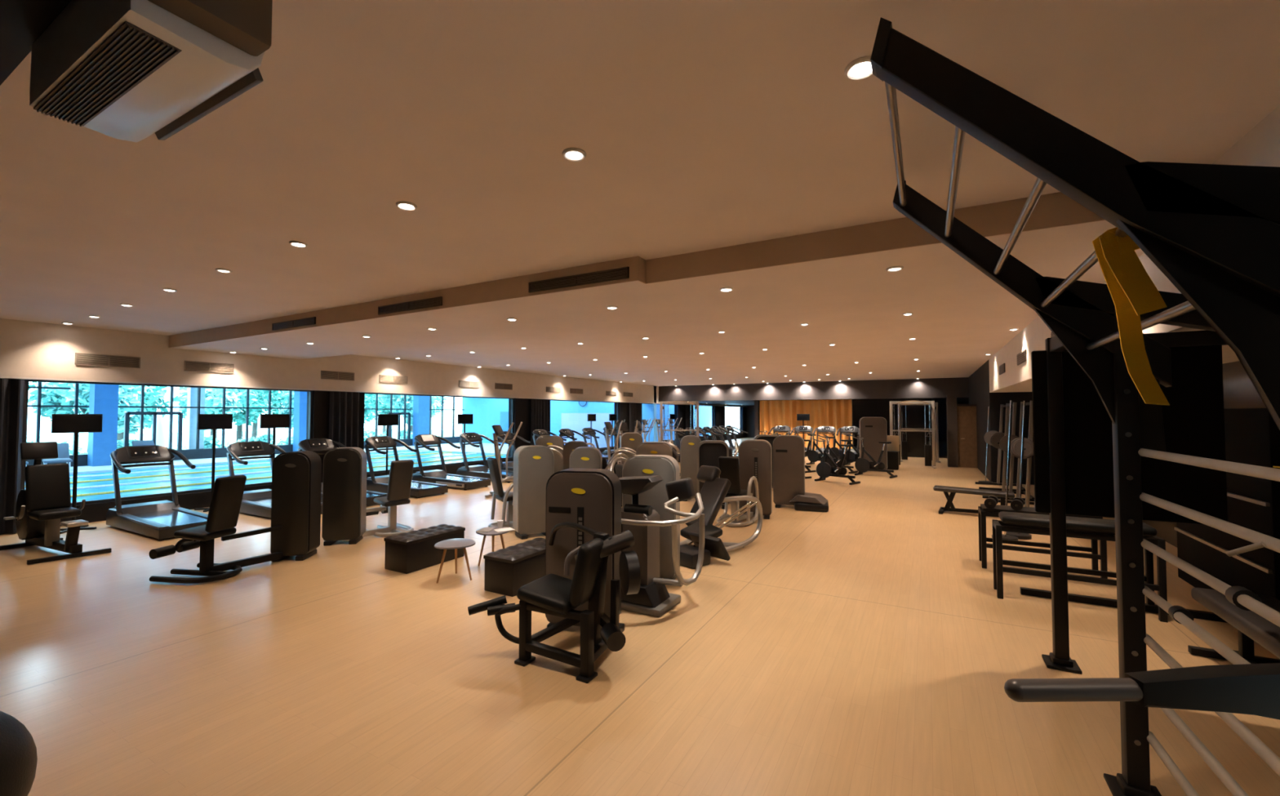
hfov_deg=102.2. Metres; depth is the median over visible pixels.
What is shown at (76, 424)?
stand
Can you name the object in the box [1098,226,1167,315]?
strap
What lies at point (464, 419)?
stand
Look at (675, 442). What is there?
elliptical trainer
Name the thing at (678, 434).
treadmill
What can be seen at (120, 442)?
shrub
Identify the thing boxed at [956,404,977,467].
door
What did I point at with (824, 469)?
bike
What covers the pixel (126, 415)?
window
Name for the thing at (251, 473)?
lane rope
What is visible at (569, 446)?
machine
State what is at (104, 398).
column
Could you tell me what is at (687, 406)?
curtain
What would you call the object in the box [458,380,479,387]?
air vent
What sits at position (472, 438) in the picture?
treadmill
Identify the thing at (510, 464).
treadmill
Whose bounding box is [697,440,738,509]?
machine
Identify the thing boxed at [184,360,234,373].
air vent
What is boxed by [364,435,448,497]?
treadmill
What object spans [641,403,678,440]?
window
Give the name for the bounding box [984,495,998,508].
dumbbell
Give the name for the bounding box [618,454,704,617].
machine
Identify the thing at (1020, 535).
bar
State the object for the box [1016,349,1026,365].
air vent
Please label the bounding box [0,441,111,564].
machine
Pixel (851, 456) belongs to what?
bike
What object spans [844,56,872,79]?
recessed light
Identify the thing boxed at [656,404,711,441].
window
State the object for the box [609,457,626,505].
machine
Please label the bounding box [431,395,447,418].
tree
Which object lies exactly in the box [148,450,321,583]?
machine
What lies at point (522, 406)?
wall column
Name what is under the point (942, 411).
wall
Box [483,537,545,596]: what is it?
tufted bench
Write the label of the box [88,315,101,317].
recessed light
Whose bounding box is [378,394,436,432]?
tree
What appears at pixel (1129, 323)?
strap
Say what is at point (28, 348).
wall
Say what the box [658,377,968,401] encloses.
wall
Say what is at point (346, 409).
curtain
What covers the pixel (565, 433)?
treadmill
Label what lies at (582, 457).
machine
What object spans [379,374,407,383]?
air vent
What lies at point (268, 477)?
lane rope
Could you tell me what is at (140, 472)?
lane rope
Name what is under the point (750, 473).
machine
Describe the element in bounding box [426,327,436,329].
recessed light
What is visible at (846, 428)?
treadmill
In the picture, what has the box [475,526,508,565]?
side table
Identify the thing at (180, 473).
lane rope
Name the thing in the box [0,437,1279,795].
floor
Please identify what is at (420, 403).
column
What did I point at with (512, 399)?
window
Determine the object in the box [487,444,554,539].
machine
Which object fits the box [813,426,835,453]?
treadmill
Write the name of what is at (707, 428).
treadmill
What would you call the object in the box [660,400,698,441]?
station
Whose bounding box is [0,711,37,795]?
exercise ball
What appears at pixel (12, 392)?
curtain
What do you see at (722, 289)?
recessed light
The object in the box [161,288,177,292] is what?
recessed light
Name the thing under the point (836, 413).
curtain
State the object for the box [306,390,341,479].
wall column
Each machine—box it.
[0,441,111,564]
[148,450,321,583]
[321,447,413,546]
[467,467,640,683]
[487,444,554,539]
[535,435,595,472]
[547,440,587,470]
[568,446,628,506]
[607,441,671,474]
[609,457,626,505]
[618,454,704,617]
[620,432,674,464]
[665,435,702,501]
[680,465,762,568]
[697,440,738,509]
[716,439,772,526]
[733,434,778,488]
[773,435,828,511]
[859,417,887,469]
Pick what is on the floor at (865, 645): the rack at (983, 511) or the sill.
the rack at (983, 511)
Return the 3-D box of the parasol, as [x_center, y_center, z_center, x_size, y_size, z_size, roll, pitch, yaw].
[-20.141,1.569,21.588,0.819,2.400,0.840,-1,-2,29]
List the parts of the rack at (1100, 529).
leg, leg, frame, rail, leg, leg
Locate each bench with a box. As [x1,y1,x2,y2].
[383,524,465,573]
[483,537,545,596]
[933,484,1014,514]
[1187,587,1279,663]
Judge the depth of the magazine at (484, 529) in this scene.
6.26 m
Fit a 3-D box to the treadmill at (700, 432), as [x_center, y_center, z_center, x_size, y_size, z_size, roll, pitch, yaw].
[2.803,1.825,20.295,2.060,1.307,0.926,-1,-2,29]
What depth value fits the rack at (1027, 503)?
9.68 m
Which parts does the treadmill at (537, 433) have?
handrail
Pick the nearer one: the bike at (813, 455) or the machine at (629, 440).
the machine at (629, 440)
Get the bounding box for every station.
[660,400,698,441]
[889,400,936,468]
[897,402,940,462]
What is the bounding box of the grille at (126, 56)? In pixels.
[33,21,181,126]
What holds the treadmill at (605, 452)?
on the floor at (865, 645)
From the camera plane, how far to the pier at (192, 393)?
21.65 m
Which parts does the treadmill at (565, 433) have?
handrail, handrail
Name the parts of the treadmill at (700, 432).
handrail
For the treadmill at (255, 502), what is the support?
on the floor at (865, 645)
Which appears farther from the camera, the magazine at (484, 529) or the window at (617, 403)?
the window at (617, 403)
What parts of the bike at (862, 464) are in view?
frame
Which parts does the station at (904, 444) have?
guide rod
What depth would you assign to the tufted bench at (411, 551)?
6.17 m
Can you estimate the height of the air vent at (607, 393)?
0.200 m
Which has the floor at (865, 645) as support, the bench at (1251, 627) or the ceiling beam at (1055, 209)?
the bench at (1251, 627)
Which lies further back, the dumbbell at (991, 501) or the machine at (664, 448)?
the machine at (664, 448)
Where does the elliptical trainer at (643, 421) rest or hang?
on the floor at (865, 645)
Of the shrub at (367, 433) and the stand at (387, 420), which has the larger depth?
the shrub at (367, 433)
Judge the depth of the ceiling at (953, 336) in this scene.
11.77 m
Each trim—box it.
[0,376,747,407]
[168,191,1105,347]
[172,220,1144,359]
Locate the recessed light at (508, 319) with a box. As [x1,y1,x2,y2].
[506,318,517,320]
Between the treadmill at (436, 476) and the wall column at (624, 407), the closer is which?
the treadmill at (436, 476)
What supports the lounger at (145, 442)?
on the pool deck
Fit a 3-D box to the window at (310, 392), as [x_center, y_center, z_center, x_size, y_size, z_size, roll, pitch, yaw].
[-8.768,0.795,10.152,0.080,2.120,4.430,-1,-2,29]
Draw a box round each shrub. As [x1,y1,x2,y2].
[26,440,87,454]
[116,437,139,448]
[175,435,229,449]
[235,433,275,444]
[275,435,293,444]
[364,430,386,440]
[400,429,413,439]
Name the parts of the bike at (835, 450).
frame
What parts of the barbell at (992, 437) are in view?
weight plate, weight plate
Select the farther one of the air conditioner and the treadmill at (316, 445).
the treadmill at (316, 445)
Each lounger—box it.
[42,443,72,471]
[131,440,164,464]
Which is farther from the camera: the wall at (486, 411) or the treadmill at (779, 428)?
the wall at (486, 411)
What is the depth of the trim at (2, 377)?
10.91 m
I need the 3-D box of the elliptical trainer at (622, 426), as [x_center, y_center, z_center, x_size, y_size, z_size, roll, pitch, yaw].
[-0.203,1.464,14.568,0.582,1.666,1.605,1,-2,-31]
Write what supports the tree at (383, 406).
on the floor at (230, 437)
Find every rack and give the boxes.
[975,404,1025,491]
[977,503,1107,578]
[982,402,1034,501]
[991,511,1227,622]
[998,400,1034,506]
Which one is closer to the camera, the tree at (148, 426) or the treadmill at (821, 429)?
the treadmill at (821, 429)
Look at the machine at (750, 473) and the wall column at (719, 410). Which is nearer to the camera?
the machine at (750, 473)
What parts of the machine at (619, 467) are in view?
press arm, backrest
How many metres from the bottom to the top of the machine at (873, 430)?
1.750 m
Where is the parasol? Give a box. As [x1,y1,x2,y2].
[146,408,168,447]
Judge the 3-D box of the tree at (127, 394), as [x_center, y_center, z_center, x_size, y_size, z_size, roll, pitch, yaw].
[-23.971,0.588,22.655,3.620,4.442,3.564,-1,-2,29]
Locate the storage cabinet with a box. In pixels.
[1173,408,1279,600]
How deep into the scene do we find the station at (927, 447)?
17.81 m
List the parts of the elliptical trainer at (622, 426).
swing handle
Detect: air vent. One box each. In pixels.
[75,352,140,368]
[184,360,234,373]
[271,316,315,330]
[320,370,354,380]
[377,296,442,315]
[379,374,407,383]
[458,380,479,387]
[494,382,512,390]
[528,266,629,292]
[546,386,560,392]
[569,388,582,394]
[605,391,616,395]
[623,391,632,396]
[998,363,1004,374]
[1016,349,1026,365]
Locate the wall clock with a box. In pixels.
[578,401,586,406]
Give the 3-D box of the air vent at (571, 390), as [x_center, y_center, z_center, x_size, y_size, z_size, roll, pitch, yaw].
[-2.588,-0.277,21.113,0.020,0.200,0.870,-1,-2,29]
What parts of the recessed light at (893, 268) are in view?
bulb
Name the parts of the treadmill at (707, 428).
handrail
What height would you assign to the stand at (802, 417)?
1.850 m
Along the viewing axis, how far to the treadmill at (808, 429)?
23.46 m
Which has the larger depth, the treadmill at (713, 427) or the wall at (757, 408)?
the wall at (757, 408)
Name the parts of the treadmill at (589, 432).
handrail, handrail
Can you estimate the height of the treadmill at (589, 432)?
1.307 m
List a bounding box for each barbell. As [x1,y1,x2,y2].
[983,430,1004,448]
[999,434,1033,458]
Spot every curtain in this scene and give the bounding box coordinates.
[0,378,26,534]
[328,391,364,449]
[530,399,550,445]
[629,402,641,434]
[685,404,693,435]
[759,399,852,450]
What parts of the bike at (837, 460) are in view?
frame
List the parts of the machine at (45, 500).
seat handle, backrest, seat post, seat, frame, leg, seat handle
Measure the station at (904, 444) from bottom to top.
2.317 m
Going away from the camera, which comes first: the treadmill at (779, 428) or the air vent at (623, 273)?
the air vent at (623, 273)
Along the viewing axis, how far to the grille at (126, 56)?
1.85 m
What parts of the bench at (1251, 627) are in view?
frame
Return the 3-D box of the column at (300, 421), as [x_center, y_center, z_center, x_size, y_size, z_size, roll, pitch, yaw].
[-16.093,0.615,24.692,0.500,4.000,0.600,-1,-2,29]
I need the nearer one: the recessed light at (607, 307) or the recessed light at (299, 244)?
the recessed light at (299, 244)
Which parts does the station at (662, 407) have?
guide rod, guide rod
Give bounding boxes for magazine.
[475,527,495,532]
[493,527,515,532]
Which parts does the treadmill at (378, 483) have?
handrail, motor, rail, handrail, rail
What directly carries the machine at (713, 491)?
on the floor at (865, 645)
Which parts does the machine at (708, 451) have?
backrest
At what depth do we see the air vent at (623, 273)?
5.14 m
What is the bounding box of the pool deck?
[69,442,508,475]
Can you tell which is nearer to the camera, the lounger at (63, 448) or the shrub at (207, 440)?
the lounger at (63, 448)
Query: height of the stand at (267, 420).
1.850 m
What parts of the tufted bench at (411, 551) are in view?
tufted lid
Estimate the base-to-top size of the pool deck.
0.200 m
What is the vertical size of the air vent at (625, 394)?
0.200 m
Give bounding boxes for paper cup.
[497,520,503,528]
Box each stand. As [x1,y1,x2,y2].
[51,413,102,533]
[194,413,232,511]
[259,413,289,457]
[377,413,398,475]
[457,413,473,466]
[587,413,595,446]
[608,413,616,449]
[670,413,675,435]
[796,413,809,439]
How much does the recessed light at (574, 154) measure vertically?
0.028 m
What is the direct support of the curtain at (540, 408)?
hanging from the wall at (28, 348)
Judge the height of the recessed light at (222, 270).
0.028 m
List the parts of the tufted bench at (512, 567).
tufted lid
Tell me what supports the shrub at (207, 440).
on the floor at (230, 437)
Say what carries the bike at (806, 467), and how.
on the floor at (865, 645)
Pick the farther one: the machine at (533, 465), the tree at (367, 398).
the tree at (367, 398)
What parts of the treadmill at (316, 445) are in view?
handrail, handrail, rail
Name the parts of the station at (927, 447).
guide rod, guide rod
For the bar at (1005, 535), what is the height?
2.051 m
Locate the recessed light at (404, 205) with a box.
[395,200,417,210]
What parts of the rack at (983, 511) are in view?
leg, leg, frame, leg, leg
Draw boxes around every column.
[87,383,119,466]
[293,391,306,451]
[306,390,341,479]
[412,395,429,445]
[508,398,532,457]
[613,402,638,447]
[674,404,685,439]
[711,405,724,436]
[739,406,746,433]
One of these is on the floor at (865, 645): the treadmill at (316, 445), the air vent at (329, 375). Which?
the treadmill at (316, 445)
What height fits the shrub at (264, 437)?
1.174 m
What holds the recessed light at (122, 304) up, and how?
in the ceiling at (700, 125)
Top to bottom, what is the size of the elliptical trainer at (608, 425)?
1.666 m
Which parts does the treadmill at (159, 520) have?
handrail, rail, motor, handrail, rail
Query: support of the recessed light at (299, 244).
in the ceiling at (700, 125)
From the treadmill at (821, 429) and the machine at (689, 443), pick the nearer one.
the machine at (689, 443)
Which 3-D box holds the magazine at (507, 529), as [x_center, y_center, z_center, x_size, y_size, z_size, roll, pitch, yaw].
[-1.647,1.600,6.263,0.212,0.010,0.152,1,-2,-36]
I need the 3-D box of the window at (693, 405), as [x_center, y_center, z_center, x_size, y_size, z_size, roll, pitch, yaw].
[4.033,1.509,33.235,0.080,2.120,4.300,-1,-2,29]
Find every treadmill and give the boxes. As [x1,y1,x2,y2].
[106,444,208,540]
[226,440,322,517]
[297,438,386,505]
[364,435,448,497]
[411,434,490,489]
[456,432,513,483]
[497,431,531,471]
[532,429,566,445]
[559,428,608,465]
[582,427,620,462]
[601,426,624,454]
[675,427,703,462]
[684,427,738,457]
[693,426,738,456]
[702,426,738,453]
[711,426,735,451]
[718,425,742,449]
[725,425,747,448]
[768,425,791,435]
[789,426,813,457]
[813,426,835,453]
[835,426,859,458]
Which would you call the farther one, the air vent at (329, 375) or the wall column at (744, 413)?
the wall column at (744, 413)
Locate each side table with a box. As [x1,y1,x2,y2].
[434,537,475,582]
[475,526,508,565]
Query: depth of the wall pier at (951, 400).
18.01 m
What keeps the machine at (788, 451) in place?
on the floor at (865, 645)
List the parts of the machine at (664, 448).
backrest, press arm, press arm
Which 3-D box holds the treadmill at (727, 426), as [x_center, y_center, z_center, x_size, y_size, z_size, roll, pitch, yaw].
[5.106,1.954,24.447,2.060,1.307,0.926,-1,-2,29]
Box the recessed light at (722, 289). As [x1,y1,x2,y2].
[719,287,733,291]
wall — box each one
[0,318,746,406]
[26,435,460,466]
[462,386,656,446]
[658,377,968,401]
[746,404,946,441]
[754,400,759,436]
[853,398,932,457]
[968,360,1034,484]
[988,104,1279,392]
[1142,360,1266,547]
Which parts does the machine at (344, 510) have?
lever arm, frame, seat post, seat, backrest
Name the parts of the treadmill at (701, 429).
handrail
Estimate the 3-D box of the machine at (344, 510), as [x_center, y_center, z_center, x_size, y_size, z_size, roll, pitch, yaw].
[-4.113,1.413,7.814,0.816,1.360,1.263,-1,-2,39]
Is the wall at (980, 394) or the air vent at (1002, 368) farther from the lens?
the wall at (980, 394)
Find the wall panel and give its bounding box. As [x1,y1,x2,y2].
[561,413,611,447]
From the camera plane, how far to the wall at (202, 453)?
21.56 m
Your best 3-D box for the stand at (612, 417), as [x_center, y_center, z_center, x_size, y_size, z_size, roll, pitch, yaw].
[-1.221,1.632,22.819,0.432,1.850,0.560,-1,-2,29]
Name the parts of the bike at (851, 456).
frame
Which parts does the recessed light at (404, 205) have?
bulb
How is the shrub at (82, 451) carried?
on the floor at (230, 437)
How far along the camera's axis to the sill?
9.98 m
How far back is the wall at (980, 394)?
13.98 m
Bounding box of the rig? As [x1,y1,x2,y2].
[870,17,1279,795]
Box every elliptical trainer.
[484,422,522,497]
[604,419,625,471]
[615,420,637,463]
[634,419,678,462]
[641,417,670,441]
[655,417,681,453]
[668,417,681,439]
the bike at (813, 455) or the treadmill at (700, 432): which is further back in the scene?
the treadmill at (700, 432)
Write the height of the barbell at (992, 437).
0.400 m
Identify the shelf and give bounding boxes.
[980,503,1102,519]
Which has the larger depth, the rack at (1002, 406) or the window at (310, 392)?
the rack at (1002, 406)
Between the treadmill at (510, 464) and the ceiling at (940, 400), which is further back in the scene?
the ceiling at (940, 400)
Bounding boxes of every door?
[499,411,508,444]
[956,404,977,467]
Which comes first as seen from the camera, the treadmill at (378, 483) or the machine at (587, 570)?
the machine at (587, 570)
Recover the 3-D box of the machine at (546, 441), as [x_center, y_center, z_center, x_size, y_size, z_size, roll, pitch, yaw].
[-1.590,1.515,11.442,0.779,1.380,1.563,-1,-2,36]
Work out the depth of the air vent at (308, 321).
7.65 m
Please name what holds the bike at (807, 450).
on the floor at (865, 645)
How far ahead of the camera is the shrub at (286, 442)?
27.80 m
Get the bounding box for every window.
[22,379,312,506]
[27,382,464,454]
[359,391,514,474]
[550,399,618,448]
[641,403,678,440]
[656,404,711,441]
[693,404,715,438]
[724,406,742,435]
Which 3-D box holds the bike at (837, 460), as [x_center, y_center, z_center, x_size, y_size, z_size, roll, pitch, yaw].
[6.321,1.774,16.587,0.500,1.170,1.135,2,-2,-41]
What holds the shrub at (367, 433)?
on the floor at (230, 437)
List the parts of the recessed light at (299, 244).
bulb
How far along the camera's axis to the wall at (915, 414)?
22.31 m
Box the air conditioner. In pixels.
[29,0,272,142]
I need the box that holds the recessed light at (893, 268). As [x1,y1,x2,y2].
[885,266,903,271]
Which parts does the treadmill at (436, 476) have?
handrail, motor, rail, handrail, plate, rail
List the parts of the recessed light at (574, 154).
bulb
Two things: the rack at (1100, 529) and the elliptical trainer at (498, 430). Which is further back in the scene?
the elliptical trainer at (498, 430)
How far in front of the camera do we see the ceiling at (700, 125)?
2.79 m
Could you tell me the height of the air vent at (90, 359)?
0.200 m
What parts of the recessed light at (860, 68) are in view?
bulb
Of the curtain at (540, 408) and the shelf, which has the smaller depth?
the shelf
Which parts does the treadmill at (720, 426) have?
handrail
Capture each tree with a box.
[27,382,151,452]
[28,382,37,390]
[79,385,169,447]
[79,386,165,428]
[173,386,263,439]
[232,390,284,441]
[232,390,288,439]
[278,391,293,429]
[364,393,372,423]
[364,394,384,420]
[368,394,395,435]
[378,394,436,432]
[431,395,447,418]
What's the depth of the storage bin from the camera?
17.25 m
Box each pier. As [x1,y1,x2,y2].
[186,387,204,448]
[946,395,958,467]
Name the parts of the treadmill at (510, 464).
handrail, motor, handrail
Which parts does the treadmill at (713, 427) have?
handrail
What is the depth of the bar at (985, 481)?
13.81 m
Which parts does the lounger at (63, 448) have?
seat, backrest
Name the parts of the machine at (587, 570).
leg lever, seat, frame, handle, backrest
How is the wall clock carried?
attached to the wall at (486, 411)
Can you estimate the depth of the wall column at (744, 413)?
40.46 m
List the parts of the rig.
dip handle, knob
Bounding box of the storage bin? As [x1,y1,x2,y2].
[886,435,899,470]
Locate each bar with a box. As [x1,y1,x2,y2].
[977,406,992,482]
[991,400,1017,540]
[1006,400,1031,539]
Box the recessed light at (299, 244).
[288,240,307,247]
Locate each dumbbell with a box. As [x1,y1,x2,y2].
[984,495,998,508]
[1010,496,1024,510]
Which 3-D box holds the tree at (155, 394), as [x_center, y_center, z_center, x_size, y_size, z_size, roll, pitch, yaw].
[-27.255,0.128,27.045,4.035,5.631,4.214,2,-2,-44]
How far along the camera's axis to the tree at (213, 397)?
26.69 m
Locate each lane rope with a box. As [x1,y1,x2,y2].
[69,450,428,478]
[70,451,452,483]
[70,453,476,489]
[70,453,502,497]
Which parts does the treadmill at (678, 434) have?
handrail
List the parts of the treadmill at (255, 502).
handrail, rail, motor, handrail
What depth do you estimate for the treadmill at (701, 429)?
21.65 m
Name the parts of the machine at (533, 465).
backrest, frame, hoop frame, seat, hoop frame, seat post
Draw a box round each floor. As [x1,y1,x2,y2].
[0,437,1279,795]
[26,428,462,453]
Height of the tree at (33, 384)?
5.631 m
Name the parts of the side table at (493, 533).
leg, leg, leg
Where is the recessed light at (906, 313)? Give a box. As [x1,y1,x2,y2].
[902,312,912,315]
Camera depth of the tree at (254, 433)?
36.17 m
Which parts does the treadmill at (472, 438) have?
handrail, motor, handrail, rail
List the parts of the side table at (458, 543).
leg, leg, leg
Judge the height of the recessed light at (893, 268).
0.028 m
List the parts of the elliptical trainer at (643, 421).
swing handle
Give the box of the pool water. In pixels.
[69,450,508,502]
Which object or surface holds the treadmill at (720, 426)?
on the floor at (865, 645)
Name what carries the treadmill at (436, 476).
on the floor at (865, 645)
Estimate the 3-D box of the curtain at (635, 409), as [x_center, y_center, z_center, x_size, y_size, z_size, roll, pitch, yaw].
[-0.214,1.428,25.126,0.138,2.380,1.200,-1,-2,29]
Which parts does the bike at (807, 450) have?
frame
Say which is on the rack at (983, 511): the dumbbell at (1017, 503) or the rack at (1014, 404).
the dumbbell at (1017, 503)
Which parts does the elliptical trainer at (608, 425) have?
swing handle, swing handle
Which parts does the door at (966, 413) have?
frame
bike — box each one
[777,434,815,472]
[790,430,816,456]
[804,432,835,464]
[812,437,860,484]
[817,434,857,473]
[826,431,854,462]
[840,432,859,465]
[852,435,897,478]
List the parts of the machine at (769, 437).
press arm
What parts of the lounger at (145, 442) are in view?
backrest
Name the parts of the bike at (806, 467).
frame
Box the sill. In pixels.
[60,433,746,526]
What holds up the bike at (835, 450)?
on the floor at (865, 645)
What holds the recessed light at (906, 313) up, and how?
in the ceiling at (953, 336)
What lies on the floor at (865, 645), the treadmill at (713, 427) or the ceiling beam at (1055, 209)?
the treadmill at (713, 427)
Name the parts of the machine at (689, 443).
press arm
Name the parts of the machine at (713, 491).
seat, backrest, foot plate, frame, guide rail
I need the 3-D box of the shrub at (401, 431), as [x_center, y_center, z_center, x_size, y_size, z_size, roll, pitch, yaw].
[-15.210,2.654,34.209,2.028,1.174,1.827,-1,-2,29]
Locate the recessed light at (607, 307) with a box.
[606,306,617,309]
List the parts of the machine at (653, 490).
pad post, plate, hoop rail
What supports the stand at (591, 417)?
on the floor at (865, 645)
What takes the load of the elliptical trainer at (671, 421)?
on the floor at (865, 645)
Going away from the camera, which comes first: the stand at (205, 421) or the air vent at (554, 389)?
the stand at (205, 421)
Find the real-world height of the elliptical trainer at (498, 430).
1.666 m
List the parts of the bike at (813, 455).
frame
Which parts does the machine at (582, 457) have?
backrest, press arm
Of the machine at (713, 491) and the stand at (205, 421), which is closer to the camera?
the machine at (713, 491)
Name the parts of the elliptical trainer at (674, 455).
swing handle, swing handle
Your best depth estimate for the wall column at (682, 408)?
30.09 m
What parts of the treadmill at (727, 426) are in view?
handrail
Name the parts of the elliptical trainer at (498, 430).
frame, swing handle, swing handle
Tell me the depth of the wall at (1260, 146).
3.94 m
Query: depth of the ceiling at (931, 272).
5.63 m
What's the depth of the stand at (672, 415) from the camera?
27.92 m
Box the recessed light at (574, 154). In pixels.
[561,147,586,161]
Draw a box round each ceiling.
[0,0,1279,335]
[353,293,1038,386]
[686,397,968,405]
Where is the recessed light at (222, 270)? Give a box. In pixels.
[215,268,232,273]
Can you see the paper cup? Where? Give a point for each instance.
(500, 522)
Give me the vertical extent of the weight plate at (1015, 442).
0.400 m
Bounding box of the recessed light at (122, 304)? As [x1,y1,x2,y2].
[119,303,133,306]
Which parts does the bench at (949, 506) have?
frame, seat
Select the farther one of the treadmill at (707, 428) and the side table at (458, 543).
the treadmill at (707, 428)
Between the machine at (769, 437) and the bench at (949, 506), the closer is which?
the bench at (949, 506)
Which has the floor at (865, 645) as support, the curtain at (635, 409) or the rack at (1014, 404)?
the rack at (1014, 404)
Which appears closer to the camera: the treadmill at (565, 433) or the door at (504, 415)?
the treadmill at (565, 433)
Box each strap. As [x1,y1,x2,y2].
[1092,235,1169,404]
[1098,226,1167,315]
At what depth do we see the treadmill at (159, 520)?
8.43 m
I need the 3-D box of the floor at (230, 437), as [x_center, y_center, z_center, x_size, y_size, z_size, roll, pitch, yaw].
[-37.913,3.274,34.651,46.000,0.200,70.000,-1,-2,29]
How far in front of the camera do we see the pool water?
15.71 m
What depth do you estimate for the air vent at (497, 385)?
17.45 m
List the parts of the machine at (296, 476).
leg lever, frame, seat, seat post, backrest, lever arm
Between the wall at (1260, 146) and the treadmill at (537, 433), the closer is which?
the wall at (1260, 146)
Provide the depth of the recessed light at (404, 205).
3.64 m
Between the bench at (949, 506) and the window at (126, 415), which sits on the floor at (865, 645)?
the bench at (949, 506)
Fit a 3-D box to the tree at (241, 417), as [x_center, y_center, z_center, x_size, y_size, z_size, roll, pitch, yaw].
[-23.885,0.251,31.017,4.214,5.631,4.035,1,-2,-34]
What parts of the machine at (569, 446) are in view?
press arm, press arm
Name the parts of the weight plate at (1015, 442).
weight plate, weight plate, weight plate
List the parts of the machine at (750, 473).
hoop frame, backrest, seat post, seat, frame, hoop frame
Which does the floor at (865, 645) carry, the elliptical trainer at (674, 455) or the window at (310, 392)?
the elliptical trainer at (674, 455)
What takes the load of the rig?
on the floor at (865, 645)
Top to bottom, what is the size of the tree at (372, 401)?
5.631 m
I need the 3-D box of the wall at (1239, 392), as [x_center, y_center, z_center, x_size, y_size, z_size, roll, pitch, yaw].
[7.269,0.838,6.696,0.200,2.430,14.800,-1,-2,29]
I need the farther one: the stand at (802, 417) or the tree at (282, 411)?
the tree at (282, 411)
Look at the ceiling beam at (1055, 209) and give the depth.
4.54 m
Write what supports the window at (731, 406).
in the wall at (28, 348)

